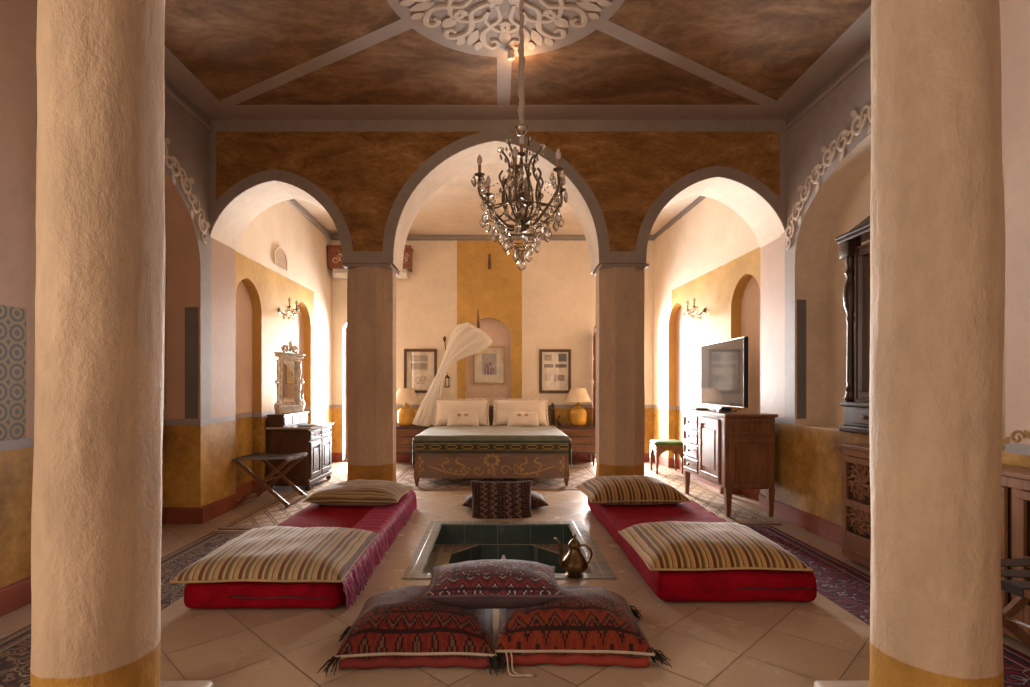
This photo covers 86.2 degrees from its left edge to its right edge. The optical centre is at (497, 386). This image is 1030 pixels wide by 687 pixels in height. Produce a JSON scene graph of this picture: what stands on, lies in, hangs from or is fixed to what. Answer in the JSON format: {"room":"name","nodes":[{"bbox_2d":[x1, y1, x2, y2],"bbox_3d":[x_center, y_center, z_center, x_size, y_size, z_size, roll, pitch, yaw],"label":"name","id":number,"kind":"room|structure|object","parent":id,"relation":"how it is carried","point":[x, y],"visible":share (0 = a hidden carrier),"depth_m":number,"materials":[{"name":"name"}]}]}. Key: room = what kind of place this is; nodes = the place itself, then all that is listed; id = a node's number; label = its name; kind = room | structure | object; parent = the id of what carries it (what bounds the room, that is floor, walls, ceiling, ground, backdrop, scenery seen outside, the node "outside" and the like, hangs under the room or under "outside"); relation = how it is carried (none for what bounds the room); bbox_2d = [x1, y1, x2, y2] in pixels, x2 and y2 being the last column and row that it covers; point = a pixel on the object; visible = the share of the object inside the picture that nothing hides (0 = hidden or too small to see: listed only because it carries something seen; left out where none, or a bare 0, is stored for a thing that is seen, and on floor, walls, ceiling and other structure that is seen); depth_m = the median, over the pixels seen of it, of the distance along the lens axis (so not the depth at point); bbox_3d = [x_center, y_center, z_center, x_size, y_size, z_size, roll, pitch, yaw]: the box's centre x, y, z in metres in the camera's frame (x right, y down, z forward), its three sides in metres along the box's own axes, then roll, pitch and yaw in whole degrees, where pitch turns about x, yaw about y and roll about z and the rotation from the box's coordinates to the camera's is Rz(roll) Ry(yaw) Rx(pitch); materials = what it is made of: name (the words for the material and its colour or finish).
{"room":"hotel bedroom suite","nodes":[
{"label":"hotel bedroom suite","id":0,"kind":"room"},
{"bbox_2d":[0,0,235,589],"bbox_3d":[-2.930,-0.645,2.250,0.420,3.790,6.900,0,0,0],"label":"wall","id":1,"kind":"structure","parent":0,"point":[199,471],"depth_m":4.65,"materials":[{"name":"paint"}]},
{"bbox_2d":[0,494,236,616],"bbox_3d":[-2.710,1.180,2.250,0.020,0.140,6.900,0,0,0],"label":"baseboard","id":2,"kind":"structure","parent":1,"relation":"attached to","point":[14,597],"depth_m":3.14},
{"bbox_2d":[164,138,209,243],"bbox_3d":[-2.712,-1.721,4.415,0.013,0.788,1.590,0,0,0],"label":"trim","id":3,"kind":"structure","parent":1,"relation":"attached to","point":[195,200],"depth_m":4.82,"materials":[{"name":"white paint"}]},
{"bbox_2d":[185,300,805,418],"bbox_3d":[-0.020,-0.255,5.031,5.680,1.090,0.008,0,0,0],"label":"trim","id":4,"kind":"structure","parent":1,"relation":"attached to","point":[191,313],"depth_m":5.02,"materials":[{"name":"painted plaster"}]},
{"bbox_2d":[236,201,331,499],"bbox_3d":[-2.980,-0.645,7.490,0.400,3.790,3.620,0,0,0],"label":"wall","id":5,"kind":"structure","parent":0,"point":[263,287],"depth_m":6.78,"materials":[{"name":"paint"}]},
{"bbox_2d":[274,247,287,269],"bbox_3d":[-2.770,-1.650,7.010,0.010,0.240,0.380,0,0,0],"label":"trim","id":6,"kind":"structure","parent":5,"relation":"attached to","point":[280,259],"depth_m":7.03,"materials":[{"name":"paint"}]},
{"bbox_2d":[278,297,300,319],"bbox_3d":[-2.662,-0.993,6.979,0.236,0.270,0.355,0,0,0],"label":"wall sconce","id":7,"kind":"object","parent":5,"relation":"attached to","point":[287,310],"visible":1,"depth_m":6.96,"materials":[{"name":"brown metal"}]},
{"bbox_2d":[332,239,652,461],"bbox_3d":[0.000,-0.645,9.375,6.400,3.790,0.350,0,0,0],"label":"wall","id":8,"kind":"structure","parent":0,"point":[550,303],"depth_m":9.20,"materials":[{"name":"paint"}]},
{"bbox_2d":[346,328,346,457],"bbox_3d":[-2.225,0.028,9.420,0.740,2.385,0.050,0,0,0],"label":"window","id":9,"kind":"structure","parent":8,"relation":"in","point":[346,328],"depth_m":9.39,"materials":[{"name":"red wood"}]},
{"bbox_2d":[326,245,413,278],"bbox_3d":[-2.090,-2.045,9.035,1.360,0.490,0.320,0,0,0],"label":"air conditioner","id":10,"kind":"object","parent":8,"relation":"attached to","point":[335,264],"visible":0.4,"depth_m":8.89,"materials":[{"name":"brown wood"}]},
{"bbox_2d":[404,349,436,392],"bbox_3d":[-1.295,-0.268,9.185,0.550,0.735,0.026,0,0,0],"label":"framed print","id":11,"kind":"object","parent":8,"relation":"attached to","point":[420,365],"visible":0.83,"depth_m":9.19,"materials":[{"name":"beige paper"}]},
{"bbox_2d":[443,336,449,387],"bbox_3d":[-0.856,-0.420,9.107,0.100,0.860,0.178,0,0,-30],"label":"wall lantern","id":12,"kind":"object","parent":8,"relation":"attached to","point":[444,337],"visible":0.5,"depth_m":9.06,"materials":[{"name":"metal"}]},
{"bbox_2d":[473,346,504,383],"bbox_3d":[-0.150,-0.372,9.325,0.540,0.645,0.026,0,0,0],"label":"framed print","id":13,"kind":"object","parent":8,"relation":"attached to","point":[489,363],"visible":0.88,"depth_m":9.33,"materials":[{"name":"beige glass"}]},
{"bbox_2d":[539,349,570,392],"bbox_3d":[0.955,-0.265,9.185,0.530,0.730,0.026,0,0,0],"label":"framed print","id":14,"kind":"object","parent":8,"relation":"attached to","point":[554,364],"visible":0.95,"depth_m":9.19,"materials":[{"name":"beige paper"}]},
{"bbox_2d":[593,332,595,454],"bbox_3d":[1.608,0.125,9.043,0.050,2.050,0.290,0,0,0],"label":"shutter","id":15,"kind":"object","parent":8,"relation":"attached to","point":[594,334],"visible":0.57,"depth_m":9.08,"materials":[{"name":"red wood"}]},
{"bbox_2d":[295,163,698,234],"bbox_3d":[0.000,-2.640,4.250,6.400,0.200,10.900,0,0,0],"label":"ceiling","id":16,"kind":"structure","parent":0,"point":[454,208],"depth_m":7.96,"materials":[{"name":"paint"}]},
{"bbox_2d":[412,310,491,426],"bbox_3d":[-0.739,-0.949,8.651,1.299,3.183,0.430,0,0,7],"label":"net","id":17,"kind":"object","parent":16,"relation":"hanging from","point":[466,339],"visible":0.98,"depth_m":8.58,"materials":[{"name":"white fabric"}]},
{"bbox_2d":[488,231,491,269],"bbox_3d":[-0.130,-2.175,8.500,0.060,0.730,0.060,0,0,0],"label":"tassel","id":18,"kind":"object","parent":16,"relation":"hanging from","point":[489,255],"visible":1,"depth_m":8.48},
{"bbox_2d":[210,120,785,273],"bbox_3d":[0.000,-1.855,5.450,5.600,1.370,0.500,0,0,0],"label":"wall","id":19,"kind":"structure","parent":0,"point":[362,166],"depth_m":5.20,"materials":[{"name":"brown mottled plaster"},{"name":"grey paint"}]},
{"bbox_2d":[286,199,653,239],"bbox_3d":[0.000,-2.495,7.450,6.000,0.090,3.500,0,0,0],"label":"trim","id":20,"kind":"structure","parent":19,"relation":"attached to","point":[293,202],"depth_m":9.17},
{"bbox_2d":[210,130,785,262],"bbox_3d":[0.003,-1.800,5.195,5.715,1.260,0.010,0,0,0],"label":"trim","id":21,"kind":"structure","parent":19,"relation":"attached to","point":[348,255],"depth_m":5.19,"materials":[{"name":"grey paint"}]},
{"bbox_2d":[164,0,870,119],"bbox_3d":[0.000,-2.534,2.000,5.440,0.012,6.400,0,0,0],"label":"trim","id":22,"kind":"structure","parent":19,"relation":"attached to","point":[857,35],"depth_m":4.60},
{"bbox_2d":[165,49,870,131],"bbox_3d":[0.000,-2.430,3.400,5.440,0.040,3.600,0,0,0],"label":"trim","id":23,"kind":"structure","parent":19,"relation":"attached to","point":[867,55],"depth_m":4.62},
{"bbox_2d":[399,0,611,50],"bbox_3d":[0.050,-2.522,3.420,1.405,0.013,1.405,0,0,0],"label":"ceiling medallion","id":24,"kind":"structure","parent":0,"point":[429,7],"depth_m":3.78,"materials":[{"name":"white paint"}]},
{"bbox_2d":[505,46,516,60],"bbox_3d":[0.098,-2.491,4.120,0.090,0.075,0.090,0,0,0],"label":"ceiling spotlight","id":25,"kind":"object","parent":24,"relation":"attached to","point":[511,52],"visible":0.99,"depth_m":4.10,"materials":[{"name":"beige paint"}]},
{"bbox_2d":[471,0,567,270],"bbox_3d":[0.144,-1.624,3.402,0.604,1.808,0.632,0,0,0],"label":"chandelier","id":26,"kind":"object","parent":24,"relation":"hanging from","point":[521,199],"visible":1,"depth_m":3.35,"materials":[{"name":"brown metal"}]},
{"bbox_2d":[160,492,869,686],"bbox_3d":[0.030,1.190,2.665,3.460,0.120,6.530,0,0,0],"label":"floor","id":27,"kind":"structure","parent":0,"point":[706,643],"depth_m":2.45,"materials":[{"name":"tile"}]},
{"bbox_2d":[30,0,212,686],"bbox_3d":[-1.300,-0.460,1.790,0.500,3.180,0.500,0,0,0],"label":"column","id":28,"kind":"structure","parent":27,"relation":"on","point":[96,511],"depth_m":1.65,"materials":[{"name":"paint"}]},
{"bbox_2d":[184,490,416,609],"bbox_3d":[-1.169,1.046,3.959,0.864,0.167,2.435,0,0,0],"label":"mattress","id":29,"kind":"object","parent":27,"relation":"on","point":[385,520],"visible":0.56,"depth_m":2.86,"materials":[{"name":"red fabric"}]},
{"bbox_2d":[169,526,378,582],"bbox_3d":[-1.195,0.919,3.140,0.852,0.114,0.873,0,0,0],"label":"striped cushion","id":30,"kind":"object","parent":29,"relation":"on","point":[268,553],"visible":1,"depth_m":2.87,"materials":[{"name":"fabric"}]},
{"bbox_2d":[303,479,413,505],"bbox_3d":[-1.175,0.897,4.750,0.772,0.158,0.673,0,0,2],"label":"striped cushion","id":31,"kind":"object","parent":29,"relation":"on","point":[358,492],"visible":1,"depth_m":4.48,"materials":[{"name":"fabric"}]},
{"bbox_2d":[343,263,398,481],"bbox_3d":[-1.245,-0.021,5.439,0.456,2.302,0.462,0,0,0],"label":"pillar","id":32,"kind":"structure","parent":27,"relation":"on","point":[371,287],"depth_m":5.24,"materials":[{"name":"paint"}]},
{"bbox_2d":[317,585,498,676],"bbox_3d":[-0.352,1.026,2.427,0.724,0.208,0.597,0,0,-1],"label":"cushion","id":33,"kind":"object","parent":27,"relation":"on","point":[396,628],"visible":0.89,"depth_m":2.23,"materials":[{"name":"red fabric"}]},
{"bbox_2d":[470,480,531,518],"bbox_3d":[0.031,1.044,4.886,0.572,0.373,0.360,0,0,-1],"label":"cushion","id":34,"kind":"object","parent":27,"relation":"on","point":[490,500],"visible":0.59,"depth_m":4.83,"materials":[{"name":"brown fabric"}]},
{"bbox_2d":[462,491,548,507],"bbox_3d":[0.065,1.054,5.240,0.800,0.152,0.400,0,0,-1],"label":"cushion","id":35,"kind":"object","parent":27,"relation":"on","point":[537,500],"visible":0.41,"depth_m":5.07,"materials":[{"name":"fabric"}]},
{"bbox_2d":[402,521,616,578],"bbox_3d":[0.068,1.292,3.925,1.265,0.336,1.380,0,0,0],"label":"fountain basin","id":36,"kind":"object","parent":27,"relation":"in","point":[442,542],"visible":0.41,"depth_m":4.49,"materials":[{"name":"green tile"}]},
{"bbox_2d":[554,533,592,578],"bbox_3d":[0.449,0.997,3.275,0.169,0.254,0.168,0,0,-45],"label":"ewer","id":37,"kind":"object","parent":36,"relation":"on","point":[574,563],"visible":1,"depth_m":3.24,"materials":[{"name":"gold metal"}]},
{"bbox_2d":[484,585,671,676],"bbox_3d":[0.332,1.023,2.461,0.756,0.214,0.668,0,0,2],"label":"cushion","id":38,"kind":"object","parent":27,"relation":"on","point":[593,625],"visible":0.87,"depth_m":2.25,"materials":[{"name":"red fabric"}]},
{"bbox_2d":[421,559,566,608],"bbox_3d":[-0.020,0.880,2.502,0.612,0.160,0.413,0,-1,-1],"label":"cushion","id":39,"kind":"object","parent":38,"relation":"on","point":[488,583],"visible":1,"depth_m":2.35,"materials":[{"name":"red fabric"}]},
{"bbox_2d":[593,263,648,476],"bbox_3d":[1.205,-0.021,5.439,0.456,2.302,0.462,0,0,0],"label":"pillar","id":40,"kind":"structure","parent":27,"relation":"on","point":[620,388],"depth_m":5.23,"materials":[{"name":"paint"}]},
{"bbox_2d":[588,498,816,601],"bbox_3d":[1.253,1.039,4.005,0.861,0.182,2.350,0,0,0],"label":"mattress","id":41,"kind":"object","parent":27,"relation":"on","point":[715,585],"visible":0.56,"depth_m":2.85,"materials":[{"name":"red fabric"}]},
{"bbox_2d":[575,475,690,504],"bbox_3d":[1.120,0.859,4.700,0.813,0.197,0.673,0,0,-3],"label":"striped cushion","id":42,"kind":"object","parent":41,"relation":"on","point":[622,489],"visible":1,"depth_m":4.43,"materials":[{"name":"fabric"}]},
{"bbox_2d":[618,521,812,570],"bbox_3d":[1.200,0.893,3.200,0.843,0.128,0.753,0,0,0],"label":"striped cushion","id":43,"kind":"object","parent":41,"relation":"on","point":[665,545],"visible":1,"depth_m":2.94,"materials":[{"name":"striped cotton fabric"}]},
{"bbox_2d":[814,0,1004,686],"bbox_3d":[1.414,-0.460,1.790,0.500,3.180,0.500,0,0,0],"label":"column","id":44,"kind":"structure","parent":27,"relation":"on","point":[937,213],"depth_m":1.66,"materials":[{"name":"paint"}]},
{"bbox_2d":[0,459,1029,656],"bbox_3d":[0.000,1.375,4.400,7.200,0.250,11.200,0,0,0],"label":"floor","id":45,"kind":"structure","parent":0,"point":[175,537],"depth_m":4.82,"materials":[{"name":"beige tile"}]},
{"bbox_2d":[0,530,246,686],"bbox_3d":[-2.083,1.246,3.020,0.735,0.008,3.540,0,0,0],"label":"rug","id":46,"kind":"object","parent":45,"relation":"on","point":[15,648],"visible":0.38,"depth_m":3.28,"materials":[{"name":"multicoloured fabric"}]},
{"bbox_2d":[218,474,346,529],"bbox_3d":[-2.090,1.246,6.360,0.740,0.008,3.080,0,0,0],"label":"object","id":47,"kind":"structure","parent":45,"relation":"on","point":[273,513],"depth_m":5.49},
{"bbox_2d":[232,452,307,507],"bbox_3d":[-2.440,0.989,5.930,0.576,0.508,0.600,0,0,0],"label":"luggage rack","id":48,"kind":"object","parent":47,"relation":"on","point":[254,456],"visible":1,"depth_m":5.82,"materials":[{"name":"brown wood"}]},
{"bbox_2d":[266,411,333,490],"bbox_3d":[-2.493,0.786,7.000,0.544,0.912,0.920,0,0,0],"label":"dresser","id":49,"kind":"object","parent":47,"relation":"on","point":[284,435],"visible":0.94,"depth_m":6.58,"materials":[{"name":"brown wood"}]},
{"bbox_2d":[274,341,304,413],"bbox_3d":[-2.621,-0.131,6.934,0.081,0.920,0.624,0,0,14],"label":"mirror","id":50,"kind":"object","parent":49,"relation":"on","point":[289,381],"visible":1,"depth_m":6.92,"materials":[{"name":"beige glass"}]},
{"bbox_2d":[297,424,318,425],"bbox_3d":[-2.360,0.473,6.820,0.280,0.014,0.280,0,0,0],"label":"tray","id":51,"kind":"object","parent":49,"relation":"on","point":[297,424],"visible":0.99,"depth_m":6.85,"materials":[{"name":"silver plastic"}]},
{"bbox_2d":[396,425,429,454],"bbox_3d":[-1.440,0.938,8.932,0.650,0.625,0.466,0,0,0],"label":"chest","id":52,"kind":"object","parent":45,"relation":"on","point":[405,435],"visible":0.37,"depth_m":8.72,"materials":[{"name":"brown wood"}]},
{"bbox_2d":[396,388,418,425],"bbox_3d":[-1.490,0.323,8.920,0.435,0.604,0.435,0,0,0],"label":"table lamp","id":53,"kind":"object","parent":52,"relation":"on","point":[405,415],"visible":0.94,"depth_m":8.80,"materials":[{"name":"orange ceramic"}]},
{"bbox_2d":[396,466,595,489],"bbox_3d":[0.000,1.246,7.630,2.840,0.008,1.940,0,0,0],"label":"rug","id":54,"kind":"object","parent":45,"relation":"on","point":[578,474],"visible":0.36,"depth_m":7.23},
{"bbox_2d":[412,402,571,485],"bbox_3d":[-0.080,0.747,7.952,2.040,0.990,2.223,0,0,0],"label":"bed","id":55,"kind":"object","parent":54,"relation":"on","point":[503,451],"visible":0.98,"depth_m":6.88,"materials":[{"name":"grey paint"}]},
{"bbox_2d":[433,398,489,425],"bbox_3d":[-0.569,0.406,8.616,0.900,0.480,0.265,0,0,1],"label":"pillow","id":56,"kind":"object","parent":55,"relation":"on","point":[444,407],"visible":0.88,"depth_m":8.55,"materials":[{"name":"beige fabric"}]},
{"bbox_2d":[447,411,478,425],"bbox_3d":[-0.539,0.486,8.511,0.500,0.249,0.156,0,0,-1],"label":"cushion","id":57,"kind":"object","parent":55,"relation":"on","point":[464,418],"visible":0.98,"depth_m":8.46,"materials":[{"name":"beige fabric"}]},
{"bbox_2d":[492,398,548,425],"bbox_3d":[0.356,0.406,8.615,0.900,0.480,0.267,0,0,1],"label":"pillow","id":58,"kind":"object","parent":55,"relation":"on","point":[503,407],"visible":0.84,"depth_m":8.56,"materials":[{"name":"beige fabric"}]},
{"bbox_2d":[507,411,538,426],"bbox_3d":[0.386,0.486,8.511,0.503,0.248,0.163,0,0,-3],"label":"cushion","id":59,"kind":"object","parent":55,"relation":"on","point":[520,418],"visible":0.98,"depth_m":8.46,"materials":[{"name":"beige fabric"}]},
{"bbox_2d":[556,425,595,465],"bbox_3d":[1.260,0.938,8.932,0.650,0.625,0.466,0,0,0],"label":"chest","id":60,"kind":"object","parent":45,"relation":"on","point":[583,438],"visible":0.56,"depth_m":8.72,"materials":[{"name":"brown wood"}]},
{"bbox_2d":[557,415,560,425],"bbox_3d":[0.985,0.541,8.850,0.064,0.168,0.064,0,0,0],"label":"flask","id":61,"kind":"object","parent":60,"relation":"on","point":[559,418],"visible":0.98,"depth_m":8.83,"materials":[{"name":"black glass"}]},
{"bbox_2d":[560,423,571,425],"bbox_3d":[1.090,0.600,8.800,0.180,0.050,0.120,0,0,0],"label":"box","id":62,"kind":"object","parent":60,"relation":"on","point":[561,424],"visible":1,"depth_m":8.74,"materials":[{"name":"brown wood"}]},
{"bbox_2d":[565,388,590,425],"bbox_3d":[1.300,0.323,8.920,0.435,0.604,0.435,0,0,0],"label":"table lamp","id":63,"kind":"object","parent":60,"relation":"on","point":[577,415],"visible":1,"depth_m":8.80,"materials":[{"name":"orange ceramic"}]},
{"bbox_2d":[644,467,780,523],"bbox_3d":[2.185,1.246,6.750,0.790,0.008,3.500,0,0,0],"label":"rug","id":64,"kind":"object","parent":45,"relation":"on","point":[712,501],"visible":0.48,"depth_m":6.02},
{"bbox_2d":[650,439,683,473],"bbox_3d":[2.460,1.009,8.020,0.414,0.467,0.393,0,0,2],"label":"stool","id":65,"kind":"object","parent":64,"relation":"on","point":[658,446],"visible":0.91,"depth_m":7.84,"materials":[{"name":"green fabric"}]},
{"bbox_2d":[681,409,777,516],"bbox_3d":[2.388,0.750,5.830,0.524,0.985,1.270,0,0,0],"label":"sideboard","id":66,"kind":"object","parent":64,"relation":"on","point":[736,450],"visible":0.98,"depth_m":5.23,"materials":[{"name":"brown wood"}]},
{"bbox_2d":[688,407,708,409],"bbox_3d":[2.260,0.246,6.200,0.140,0.022,0.260,0,0,0],"label":"box","id":67,"kind":"object","parent":66,"relation":"on","point":[690,408],"visible":0.9,"depth_m":6.10,"materials":[{"name":"black plastic"}]},
{"bbox_2d":[701,336,747,411],"bbox_3d":[2.390,-0.116,5.860,0.190,0.745,1.120,0,0,0],"label":"television","id":68,"kind":"object","parent":66,"relation":"on","point":[724,364],"visible":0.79,"depth_m":5.73,"materials":[{"name":"black plastic"}]},
{"bbox_2d":[716,406,733,412],"bbox_3d":[2.270,0.225,5.499,0.150,0.065,0.062,0,0,0],"label":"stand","id":69,"kind":"object","parent":66,"relation":"on","point":[723,409],"visible":1,"depth_m":5.47,"materials":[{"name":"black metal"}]},
{"bbox_2d":[745,525,1029,686],"bbox_3d":[2.112,1.246,3.065,0.675,0.008,3.830,0,0,0],"label":"rug","id":70,"kind":"object","parent":45,"relation":"on","point":[848,587],"visible":0.27,"depth_m":3.44,"materials":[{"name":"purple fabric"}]},
{"bbox_2d":[1001,558,1029,648],"bbox_3d":[2.200,0.989,2.140,0.576,0.508,0.600,0,0,-3],"label":"luggage rack","id":71,"kind":"object","parent":70,"relation":"on","point":[1020,588],"visible":0.3,"depth_m":2.33,"materials":[{"name":"brown wood"}]},
{"bbox_2d":[839,443,1029,642],"bbox_3d":[2.592,0.815,3.100,0.205,0.810,1.840,0,0,0],"label":"base cabinet","id":72,"kind":"object","parent":45,"relation":"on","point":[1015,480],"visible":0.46,"depth_m":2.80,"materials":[{"name":"brown wood"}]},
{"bbox_2d":[835,215,870,434],"bbox_3d":[2.777,-0.470,3.860,0.205,1.640,1.020,0,0,0],"label":"cabinet","id":73,"kind":"object","parent":72,"relation":"on","point":[856,292],"visible":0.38,"depth_m":4.19,"materials":[{"name":"black wood"}]},
{"bbox_2d":[164,0,870,104],"bbox_3d":[0.000,-2.534,3.395,4.940,0.001,3.090,0,0,0],"label":"ceiling","id":74,"kind":"structure","parent":0,"point":[231,47],"depth_m":4.22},
{"bbox_2d":[653,196,759,500],"bbox_3d":[2.873,-0.645,7.497,0.400,3.790,3.620,0,0,-2],"label":"wall","id":75,"kind":"structure","parent":0,"point":[708,253],"depth_m":7.45,"materials":[{"name":"paint"}]},
{"bbox_2d":[683,298,705,319],"bbox_3d":[2.567,-1.013,7.151,0.238,0.270,0.348,0,0,0],"label":"wall sconce","id":76,"kind":"object","parent":75,"relation":"attached to","point":[694,308],"visible":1,"depth_m":7.13,"materials":[{"name":"brown metal"}]},
{"bbox_2d":[760,0,1029,526],"bbox_3d":[2.930,-0.645,2.250,0.420,3.790,6.900,0,0,0],"label":"wall","id":77,"kind":"structure","parent":0,"point":[808,453],"depth_m":4.76,"materials":[{"name":"paint"}]},
{"bbox_2d":[759,494,841,545],"bbox_3d":[2.710,1.180,2.250,0.020,0.140,6.900,0,0,0],"label":"baseboard","id":78,"kind":"structure","parent":77,"relation":"attached to","point":[832,532],"depth_m":4.81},
{"bbox_2d":[781,104,870,249],"bbox_3d":[2.712,-1.701,4.382,0.013,0.840,1.780,0,0,0],"label":"trim","id":79,"kind":"structure","parent":77,"relation":"attached to","point":[862,122],"depth_m":4.56,"materials":[{"name":"white paint"}]},
{"bbox_2d":[1002,430,1029,443],"bbox_3d":[2.716,0.265,2.118,0.005,0.086,1.927,0,0,0],"label":"trim","id":80,"kind":"structure","parent":77,"relation":"attached to","point":[1027,434],"depth_m":2.88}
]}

